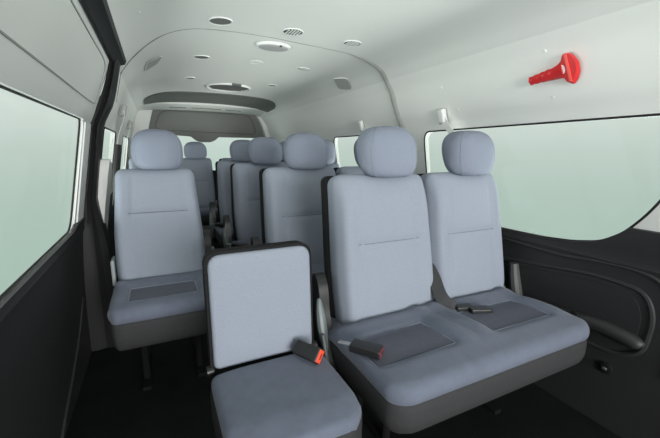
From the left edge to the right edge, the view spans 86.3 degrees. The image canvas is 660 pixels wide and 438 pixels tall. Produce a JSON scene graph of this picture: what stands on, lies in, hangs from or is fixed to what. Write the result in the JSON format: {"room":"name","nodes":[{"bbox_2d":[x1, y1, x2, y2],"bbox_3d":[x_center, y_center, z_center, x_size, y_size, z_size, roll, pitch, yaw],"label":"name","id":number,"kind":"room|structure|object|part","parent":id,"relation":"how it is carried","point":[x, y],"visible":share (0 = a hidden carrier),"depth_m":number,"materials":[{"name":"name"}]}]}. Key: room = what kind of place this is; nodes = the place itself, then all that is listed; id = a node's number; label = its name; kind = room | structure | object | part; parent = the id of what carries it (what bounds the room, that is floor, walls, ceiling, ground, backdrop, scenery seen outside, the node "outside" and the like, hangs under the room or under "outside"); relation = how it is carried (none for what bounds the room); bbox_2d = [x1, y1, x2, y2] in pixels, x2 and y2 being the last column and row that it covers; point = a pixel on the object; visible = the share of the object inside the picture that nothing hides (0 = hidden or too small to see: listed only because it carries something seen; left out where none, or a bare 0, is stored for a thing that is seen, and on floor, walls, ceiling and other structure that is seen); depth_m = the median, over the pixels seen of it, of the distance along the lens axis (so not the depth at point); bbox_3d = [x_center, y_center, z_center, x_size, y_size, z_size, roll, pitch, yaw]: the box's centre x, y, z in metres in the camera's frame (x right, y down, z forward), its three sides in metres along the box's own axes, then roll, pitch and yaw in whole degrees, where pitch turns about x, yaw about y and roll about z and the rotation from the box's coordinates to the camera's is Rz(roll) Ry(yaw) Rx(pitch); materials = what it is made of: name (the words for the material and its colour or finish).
{"room":"vehicle interior","nodes":[
{"label":"vehicle interior","id":0,"kind":"room"},
{"bbox_2d":[104,71,137,192],"bbox_3d":[-1.711,-0.557,2.889,0.215,0.877,2.450,-5,12,-26],"label":"wall","id":1,"kind":"structure","parent":0,"point":[114,122],"depth_m":2.46,"materials":[{"name":"white plastic"}]},
{"bbox_2d":[0,0,109,437],"bbox_3d":[-0.479,0.219,0.411,0.258,1.506,3.070,-5,12,-26],"label":"door","id":2,"kind":"structure","parent":1,"relation":"in","point":[52,53],"depth_m":1.07,"materials":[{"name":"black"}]},
{"bbox_2d":[0,85,79,298],"bbox_3d":[-0.752,-0.044,0.806,0.096,0.498,1.706,-5,12,-26],"label":"window","id":3,"kind":"structure","parent":2,"relation":"attached to","point":[13,284],"depth_m":1.23,"materials":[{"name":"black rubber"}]},
{"bbox_3d":[-0.569,0.610,0.443,0.065,0.726,3.070,-5,12,-26],"label":"panel","id":4,"kind":"part","parent":2,"relation":"part of","materials":[{"name":"grey plastic"}]},
{"bbox_2d":[83,59,119,350],"bbox_3d":[-1.162,-0.047,1.785,0.310,1.500,0.240,-5,12,-26],"label":"door pillar","id":5,"kind":"structure","parent":1,"relation":"attached to","point":[97,249],"depth_m":1.79,"materials":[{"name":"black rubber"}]},
{"bbox_2d":[81,0,125,65],"bbox_3d":[-0.368,-0.512,0.380,0.067,0.052,3.170,-5,12,-26],"label":"trim","id":6,"kind":"structure","parent":1,"relation":"attached to","point":[98,11],"depth_m":1.22,"materials":[{"name":"black plastic"}]},
{"bbox_2d":[98,159,111,229],"bbox_3d":[-1.235,-0.097,1.926,0.112,0.455,0.215,-5,12,-26],"label":"window","id":7,"kind":"structure","parent":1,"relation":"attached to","point":[105,172],"depth_m":1.83,"materials":[{"name":"white plastic"}]},
{"bbox_2d":[102,127,115,184],"bbox_3d":[-1.360,-0.323,2.139,0.093,0.433,0.647,-5,12,-26],"label":"window","id":8,"kind":"structure","parent":1,"relation":"in","point":[104,127],"depth_m":2.39,"materials":[{"name":"glass"}]},
{"bbox_2d":[108,192,115,255],"bbox_3d":[-1.803,0.101,2.973,0.097,0.752,2.450,-5,12,-26],"label":"trim","id":9,"kind":"structure","parent":1,"relation":"attached to","point":[111,216],"depth_m":2.57,"materials":[{"name":"grey plastic"}]},
{"bbox_2d":[112,104,126,204],"bbox_3d":[-1.369,-0.420,2.289,0.069,0.639,0.196,2,11,10],"label":"belt","id":10,"kind":"object","parent":1,"relation":"attached to","point":[124,107],"visible":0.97,"depth_m":2.28,"materials":[{"name":"grey fabric"}]},
{"bbox_2d":[120,135,128,168],"bbox_3d":[-1.931,-0.559,3.292,0.090,0.414,0.802,-5,12,-26],"label":"window","id":11,"kind":"structure","parent":1,"relation":"in","point":[123,135],"depth_m":3.58,"materials":[{"name":"black rubber"}]},
{"bbox_2d":[123,120,132,167],"bbox_3d":[-1.751,-0.652,3.054,0.064,0.401,0.178,0,11,-3],"label":"belt","id":12,"kind":"object","parent":1,"relation":"attached to","point":[130,123],"visible":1,"depth_m":3.05,"materials":[{"name":"grey fabric"}]},
{"bbox_2d":[116,29,405,128],"bbox_3d":[-0.381,-0.674,1.800,1.740,0.383,0.631,0,11,-3],"label":"trim","id":13,"kind":"structure","parent":1,"relation":"attached to","point":[381,72],"depth_m":2.02,"materials":[{"name":"grey plastic"}]},
{"bbox_2d":[128,110,269,233],"bbox_3d":[-1.525,-0.570,4.391,1.860,1.540,0.080,-5,12,-26],"label":"wall","id":14,"kind":"structure","parent":0,"point":[143,117],"depth_m":3.97,"materials":[{"name":"white plastic"}]},
{"bbox_2d":[148,110,263,199],"bbox_3d":[-1.536,-0.608,4.512,1.510,1.510,0.223,-5,12,-26],"label":"door","id":15,"kind":"structure","parent":14,"relation":"in","point":[202,126],"depth_m":4.33,"materials":[{"name":"grey plastic"}]},
{"bbox_3d":[-1.559,-0.253,4.622,1.510,0.770,0.132,-5,12,-26],"label":"tailgate panel","id":16,"kind":"part","parent":15,"relation":"part of","materials":[{"name":"grey plastic"}]},
{"bbox_2d":[65,234,620,437],"bbox_3d":[-0.300,0.706,2.042,1.960,0.060,5.720,-5,12,-26],"label":"floor","id":17,"kind":"structure","parent":0,"point":[112,402],"depth_m":1.46,"materials":[{"name":"carpet"}]},
{"bbox_2d":[113,144,121,280],"bbox_3d":[-1.266,0.088,2.132,0.099,1.063,0.036,-5,12,-26],"label":"seat belt","id":18,"kind":"object","parent":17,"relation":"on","point":[117,148],"visible":0.37,"depth_m":2.05,"materials":[{"name":"black fabric"}]},
{"bbox_2d":[107,129,214,390],"bbox_3d":[-0.741,0.171,1.603,0.465,1.147,0.558,-5,12,-26],"label":"seat","id":19,"kind":"object","parent":17,"relation":"on","point":[161,242],"visible":0.91,"depth_m":1.60,"materials":[{"name":"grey fabric"}]},
{"bbox_3d":[-0.843,0.597,1.603,0.030,0.310,0.032,-5,12,-26],"label":"leg","id":20,"kind":"part","parent":19,"relation":"part of","materials":[{"name":"black metal"}]},
{"bbox_3d":[-0.875,0.727,1.692,0.036,0.018,0.300,-5,12,-26],"label":"foot rail","id":21,"kind":"part","parent":19,"relation":"part of","materials":[{"name":"black metal"}]},
{"bbox_2d":[107,270,204,324],"bbox_3d":[-0.751,0.307,1.592,0.400,0.091,0.500,-5,12,-26],"label":"seat cushion","id":22,"kind":"object","parent":19,"relation":"on","point":[154,297],"depth_m":1.43,"materials":[{"name":"grey fabric"}]},
{"bbox_3d":[-0.816,0.058,1.694,0.385,0.591,0.216,-5,12,-26],"label":"backrest","id":23,"kind":"part","parent":19,"relation":"part of","materials":[{"name":"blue fabric"}]},
{"bbox_3d":[-0.637,0.580,1.702,0.030,0.310,0.032,-5,12,-26],"label":"leg","id":24,"kind":"part","parent":19,"relation":"part of","materials":[{"name":"black metal"}]},
{"bbox_3d":[-0.669,0.710,1.791,0.036,0.018,0.300,-5,12,-26],"label":"foot rail","id":25,"kind":"part","parent":19,"relation":"part of","materials":[{"name":"black metal"}]},
{"bbox_2d":[128,142,218,225],"bbox_3d":[-1.649,-0.227,3.647,0.936,1.145,0.627,-5,12,-26],"label":"seat","id":26,"kind":"object","parent":17,"relation":"on","point":[195,153],"visible":0.16,"depth_m":3.84,"materials":[{"name":"grey fabric"}]},
{"bbox_3d":[-1.866,-0.340,3.708,0.425,0.596,0.216,-5,12,-26],"label":"backrest","id":27,"kind":"part","parent":26,"relation":"part of","materials":[{"name":"fabric"}]},
{"bbox_3d":[-1.489,-0.371,3.889,0.405,0.596,0.216,-5,12,-26],"label":"backrest","id":28,"kind":"part","parent":26,"relation":"part of","materials":[{"name":"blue fabric"}]},
{"bbox_2d":[199,204,217,215],"bbox_3d":[-1.623,-0.090,3.626,0.878,0.091,0.520,-5,12,-26],"label":"seat cushion","id":29,"kind":"object","parent":26,"relation":"on","point":[204,208],"depth_m":3.57,"materials":[{"name":"grey fabric"}]},
{"bbox_2d":[209,140,285,247],"bbox_3d":[-0.541,-0.100,3.032,0.942,1.145,0.627,-5,12,-26],"label":"seat","id":30,"kind":"object","parent":17,"relation":"on","point":[238,149],"visible":0.2,"depth_m":2.97,"materials":[{"name":"grey fabric"}]},
{"bbox_3d":[-0.991,0.029,2.942,0.034,0.174,0.075,-5,12,-26],"label":"lever","id":31,"kind":"part","parent":30,"relation":"part of","materials":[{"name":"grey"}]},
{"bbox_2d":[214,221,233,237],"bbox_3d":[-0.517,0.037,3.010,0.878,0.091,0.520,-5,12,-26],"label":"seat cushion","id":32,"kind":"object","parent":30,"relation":"on","point":[218,227],"depth_m":2.75,"materials":[{"name":"grey fabric"}]},
{"bbox_3d":[-0.760,-0.212,3.092,0.425,0.596,0.216,-5,12,-26],"label":"backrest","id":33,"kind":"part","parent":30,"relation":"part of","materials":[{"name":"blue fabric"}]},
{"bbox_2d":[223,137,339,247],"bbox_3d":[-0.242,0.018,2.433,0.942,1.145,0.627,-5,12,-26],"label":"seat","id":34,"kind":"object","parent":17,"relation":"on","point":[263,152],"visible":0.23,"depth_m":2.38,"materials":[{"name":"grey fabric"}]},
{"bbox_3d":[-0.692,0.146,2.342,0.034,0.174,0.075,-5,12,-26],"label":"lever","id":35,"kind":"part","parent":34,"relation":"part of","materials":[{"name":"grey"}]},
{"bbox_2d":[229,238,261,246],"bbox_3d":[-0.219,0.155,2.410,0.878,0.091,0.520,-5,12,-26],"label":"seat cushion","id":36,"kind":"object","parent":34,"relation":"on","point":[238,241],"depth_m":2.31,"materials":[{"name":"grey fabric"}]},
{"bbox_3d":[-0.462,-0.095,2.493,0.425,0.596,0.216,-5,12,-26],"label":"backrest","id":37,"kind":"part","parent":34,"relation":"part of","materials":[{"name":"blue fabric"}]},
{"bbox_3d":[-0.086,-0.126,2.674,0.405,0.596,0.216,-5,12,-26],"label":"backrest","id":38,"kind":"part","parent":34,"relation":"part of","materials":[{"name":"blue fabric"}]},
{"bbox_2d":[202,240,361,437],"bbox_3d":[-0.143,0.488,1.001,0.356,0.759,0.432,-5,12,-26],"label":"seat","id":39,"kind":"object","parent":17,"relation":"on","point":[258,297],"visible":1,"depth_m":1.03,"materials":[{"name":"grey fabric"}]},
{"bbox_3d":[-0.220,0.265,1.123,0.334,0.370,0.074,-5,12,-26],"label":"backrest","id":40,"kind":"part","parent":39,"relation":"part of","materials":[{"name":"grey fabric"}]},
{"bbox_2d":[207,246,311,368],"bbox_3d":[-0.207,0.267,1.097,0.316,0.346,0.045,-5,12,-26],"label":"cushion","id":41,"kind":"object","parent":39,"relation":"on","point":[259,298],"depth_m":1.08,"materials":[{"name":"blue fabric"}]},
{"bbox_2d":[211,354,361,437],"bbox_3d":[-0.120,0.488,0.954,0.348,0.062,0.324,-5,12,-26],"label":"seat cushion","id":42,"kind":"object","parent":39,"relation":"on","point":[294,395],"depth_m":0.91,"materials":[{"name":"grey fabric"}]},
{"bbox_2d":[251,133,363,328],"bbox_3d":[0.080,0.135,1.839,0.942,1.145,0.627,-5,12,-26],"label":"seat","id":43,"kind":"object","parent":17,"relation":"on","point":[290,197],"visible":0.13,"depth_m":1.81,"materials":[{"name":"grey fabric"}]},
{"bbox_3d":[-0.139,0.022,1.899,0.425,0.596,0.216,-5,12,-26],"label":"backrest","id":44,"kind":"part","parent":43,"relation":"part of","materials":[{"name":"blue fabric"}]},
{"bbox_2d":[311,262,323,272],"bbox_3d":[0.104,0.272,1.817,0.878,0.091,0.520,-5,12,-26],"label":"seat cushion","id":45,"kind":"object","parent":43,"relation":"on","point":[317,267],"depth_m":1.80,"materials":[{"name":"grey fabric"}]},
{"bbox_3d":[0.237,-0.009,2.080,0.405,0.596,0.216,-5,12,-26],"label":"backrest","id":46,"kind":"part","parent":43,"relation":"part of","materials":[{"name":"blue fabric"}]},
{"bbox_2d":[312,126,589,437],"bbox_3d":[0.423,0.239,1.310,0.942,1.145,0.627,-5,12,-26],"label":"seat","id":47,"kind":"object","parent":17,"relation":"on","point":[413,306],"visible":0.98,"depth_m":1.26,"materials":[{"name":"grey fabric"}]},
{"bbox_3d":[-0.026,0.367,1.220,0.034,0.174,0.075,-5,12,-26],"label":"lever","id":48,"kind":"part","parent":47,"relation":"part of","materials":[{"name":"grey"}]},
{"bbox_3d":[0.121,0.638,1.432,0.030,0.310,0.032,-5,12,-26],"label":"leg","id":49,"kind":"part","parent":47,"relation":"part of","materials":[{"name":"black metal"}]},
{"bbox_3d":[0.177,0.803,1.345,0.036,0.018,0.280,-5,12,-26],"label":"foot rail","id":50,"kind":"part","parent":47,"relation":"part of","materials":[{"name":"black metal"}]},
{"bbox_3d":[0.204,0.126,1.370,0.425,0.596,0.216,-5,12,-26],"label":"backrest","id":51,"kind":"part","parent":47,"relation":"part of","materials":[{"name":"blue fabric"}]},
{"bbox_3d":[0.204,0.671,1.265,0.030,0.310,0.032,-5,12,-26],"label":"leg","id":52,"kind":"part","parent":47,"relation":"part of","materials":[{"name":"black metal"}]},
{"bbox_2d":[328,287,589,405],"bbox_3d":[0.447,0.376,1.288,0.878,0.091,0.520,-5,12,-26],"label":"seat cushion","id":53,"kind":"object","parent":47,"relation":"on","point":[427,349],"depth_m":1.13,"materials":[{"name":"grey fabric"}]},
{"bbox_3d":[0.581,0.095,1.551,0.405,0.596,0.216,-5,12,-26],"label":"backrest","id":54,"kind":"part","parent":47,"relation":"part of","materials":[{"name":"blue fabric"}]},
{"bbox_3d":[0.626,0.765,1.561,0.036,0.018,0.280,-5,12,-26],"label":"foot rail","id":55,"kind":"part","parent":47,"relation":"part of","materials":[{"name":"black metal"}]},
{"bbox_2d":[107,0,652,117],"bbox_3d":[-0.286,-0.821,1.749,1.432,0.120,5.620,-5,12,-26],"label":"ceiling","id":56,"kind":"structure","parent":0,"point":[401,37],"depth_m":1.50,"materials":[{"name":"white plastic"}]},
{"bbox_2d":[144,56,162,70],"bbox_3d":[-0.997,-0.869,1.968,0.057,0.023,0.364,-8,14,-37],"label":"recessed light","id":57,"kind":"object","parent":56,"relation":"in","point":[155,61],"visible":1,"depth_m":1.94,"materials":[{"name":"grey plastic"}]},
{"bbox_2d":[193,55,209,59],"bbox_3d":[-0.697,-0.877,1.908,0.086,0.009,0.086,-4,12,-21],"label":"ceiling vent","id":58,"kind":"object","parent":56,"relation":"in","point":[202,57],"visible":1,"depth_m":1.91,"materials":[{"name":"white paint"}]},
{"bbox_2d":[195,56,208,58],"bbox_3d":[-0.697,-0.878,1.908,0.075,0.003,0.074,-8,13,-25],"label":"grille","id":59,"kind":"object","parent":58,"relation":"attached to","point":[199,57],"depth_m":1.91,"materials":[{"name":"grey plastic"}]},
{"bbox_2d":[144,91,274,111],"bbox_3d":[-1.141,-1.162,3.491,1.268,0.069,0.720,-5,12,-26],"label":"trim","id":60,"kind":"structure","parent":56,"relation":"attached to","point":[262,104],"depth_m":3.42,"materials":[{"name":"grey plastic"}]},
{"bbox_2d":[208,17,232,25],"bbox_3d":[-0.428,-0.773,1.376,0.094,0.009,0.094,-4,12,-21],"label":"ceiling vent","id":61,"kind":"object","parent":56,"relation":"in","point":[220,21],"visible":1,"depth_m":1.38,"materials":[{"name":"white paint"}]},
{"bbox_2d":[210,18,230,24],"bbox_3d":[-0.428,-0.774,1.376,0.082,0.003,0.081,-8,13,-25],"label":"grille","id":62,"kind":"object","parent":61,"relation":"attached to","point":[220,21],"depth_m":1.38,"materials":[{"name":"grey plastic"}]},
{"bbox_2d":[206,83,250,91],"bbox_3d":[-0.817,-1.059,2.839,0.350,0.016,0.360,-4,12,-26],"label":"ceiling vent","id":63,"kind":"object","parent":56,"relation":"in","point":[223,87],"visible":1,"depth_m":2.83,"materials":[{"name":"white paint"}]},
{"bbox_2d":[249,60,262,63],"bbox_3d":[-0.428,-0.906,2.036,0.084,0.005,0.084,-5,12,-26],"label":"ceiling vent","id":64,"kind":"object","parent":56,"relation":"in","point":[250,61],"visible":1,"depth_m":2.04,"materials":[{"name":"white paint"}]},
{"bbox_2d":[250,61,261,63],"bbox_3d":[-0.428,-0.908,2.036,0.073,0.003,0.073,-5,12,-26],"label":"grille","id":65,"kind":"object","parent":64,"relation":"attached to","point":[254,62],"depth_m":2.04,"materials":[{"name":"white plastic"}]},
{"bbox_2d":[256,41,290,51],"bbox_3d":[-0.274,-0.836,1.712,0.170,0.021,0.120,-5,12,-26],"label":"recessed light","id":66,"kind":"object","parent":56,"relation":"in","point":[265,45],"visible":1,"depth_m":1.68,"materials":[{"name":"white paint"}]},
{"bbox_2d":[282,28,303,35],"bbox_3d":[-0.159,-0.804,1.515,0.094,0.006,0.094,-4,12,-26],"label":"ceiling vent","id":67,"kind":"object","parent":56,"relation":"in","point":[288,31],"visible":1,"depth_m":1.51,"materials":[{"name":"white paint"}]},
{"bbox_2d":[284,29,302,34],"bbox_3d":[-0.159,-0.805,1.515,0.082,0.003,0.081,-4,12,-26],"label":"grille","id":68,"kind":"object","parent":67,"relation":"attached to","point":[288,29],"depth_m":1.51,"materials":[{"name":"white plastic"}]},
{"bbox_2d":[297,67,309,70],"bbox_3d":[-0.164,-0.921,2.164,0.082,0.009,0.082,-4,12,-21],"label":"ceiling vent","id":69,"kind":"object","parent":56,"relation":"in","point":[298,68],"visible":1,"depth_m":2.16,"materials":[{"name":"white paint"}]},
{"bbox_2d":[333,78,351,89],"bbox_3d":[0.089,-0.914,2.390,0.117,0.058,0.226,3,11,12],"label":"lamp","id":70,"kind":"object","parent":56,"relation":"attached to","point":[341,83],"visible":1,"depth_m":2.37,"materials":[{"name":"grey plastic"}]},
{"bbox_2d":[343,40,361,46],"bbox_3d":[0.104,-0.819,1.643,0.088,0.009,0.088,-4,12,-21],"label":"ceiling vent","id":71,"kind":"object","parent":56,"relation":"in","point":[350,43],"visible":1,"depth_m":1.64,"materials":[{"name":"white paint"}]},
{"bbox_2d":[262,0,659,239],"bbox_3d":[0.449,-0.438,2.189,0.244,0.826,5.620,-5,12,-26],"label":"wall","id":72,"kind":"structure","parent":0,"point":[617,53],"depth_m":1.41,"materials":[{"name":"white plastic"}]},
{"bbox_2d":[141,102,264,115],"bbox_3d":[-1.396,-1.250,3.982,1.430,0.070,0.440,-5,12,-26],"label":"trim","id":73,"kind":"structure","parent":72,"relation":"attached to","point":[189,106],"depth_m":3.92,"materials":[{"name":"white plastic"}]},
{"bbox_2d":[334,135,358,162],"bbox_3d":[0.264,-0.399,2.705,0.101,0.479,0.927,-5,12,-26],"label":"window","id":74,"kind":"structure","parent":72,"relation":"in","point":[352,135],"depth_m":2.91,"materials":[{"name":"black rubber"}]},
{"bbox_2d":[357,120,364,131],"bbox_3d":[0.274,-0.076,2.593,0.069,1.269,0.225,-9,14,-40],"label":"belt","id":75,"kind":"object","parent":72,"relation":"attached to","point":[360,122],"visible":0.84,"depth_m":2.51,"materials":[{"name":"white plastic"}]},
{"bbox_2d":[437,108,453,133],"bbox_3d":[0.635,0.066,1.866,0.068,1.269,0.253,-8,14,-37],"label":"belt","id":76,"kind":"object","parent":72,"relation":"attached to","point":[441,113],"visible":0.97,"depth_m":1.80,"materials":[{"name":"white plastic"}]},
{"bbox_2d":[424,113,659,240],"bbox_3d":[0.834,-0.171,1.559,0.102,0.484,1.192,-5,12,-26],"label":"window","id":77,"kind":"structure","parent":72,"relation":"in","point":[654,114],"depth_m":1.33,"materials":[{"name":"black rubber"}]},
{"bbox_2d":[528,52,579,84],"bbox_3d":[0.804,-0.535,1.276,0.061,0.101,0.182,-5,12,-26],"label":"hammer","id":78,"kind":"object","parent":72,"relation":"attached to","point":[568,68],"visible":1,"depth_m":1.23,"materials":[{"name":"red plastic"}]},
{"bbox_3d":[0.796,-0.533,1.296,0.042,0.059,0.138,-5,12,-26],"label":"handle","id":79,"kind":"part","parent":78,"relation":"part of","materials":[{"name":"red plastic"}]},
{"bbox_2d":[501,227,659,437],"bbox_3d":[0.537,0.211,2.361,0.095,0.806,5.620,-5,12,-26],"label":"trim","id":80,"kind":"structure","parent":72,"relation":"attached to","point":[612,284],"depth_m":1.33,"materials":[{"name":"grey plastic"}]},
{"bbox_3d":[0.972,0.377,1.401,0.008,0.026,0.026,-5,12,-26],"label":"knob","id":81,"kind":"part","parent":80,"relation":"part of","materials":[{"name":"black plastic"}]},
{"bbox_3d":[0.947,0.396,1.527,0.057,0.101,0.678,-5,12,-26],"label":"armrest","id":82,"kind":"part","parent":80,"relation":"part of","materials":[{"name":"grey plastic"}]},
{"bbox_2d":[598,362,612,373],"bbox_3d":[1.055,0.572,1.351,0.015,0.044,0.044,-5,12,-26],"label":"power socket","id":83,"kind":"object","parent":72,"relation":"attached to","point":[604,367],"visible":1,"depth_m":1.35,"materials":[{"name":"black plastic"}]}
]}

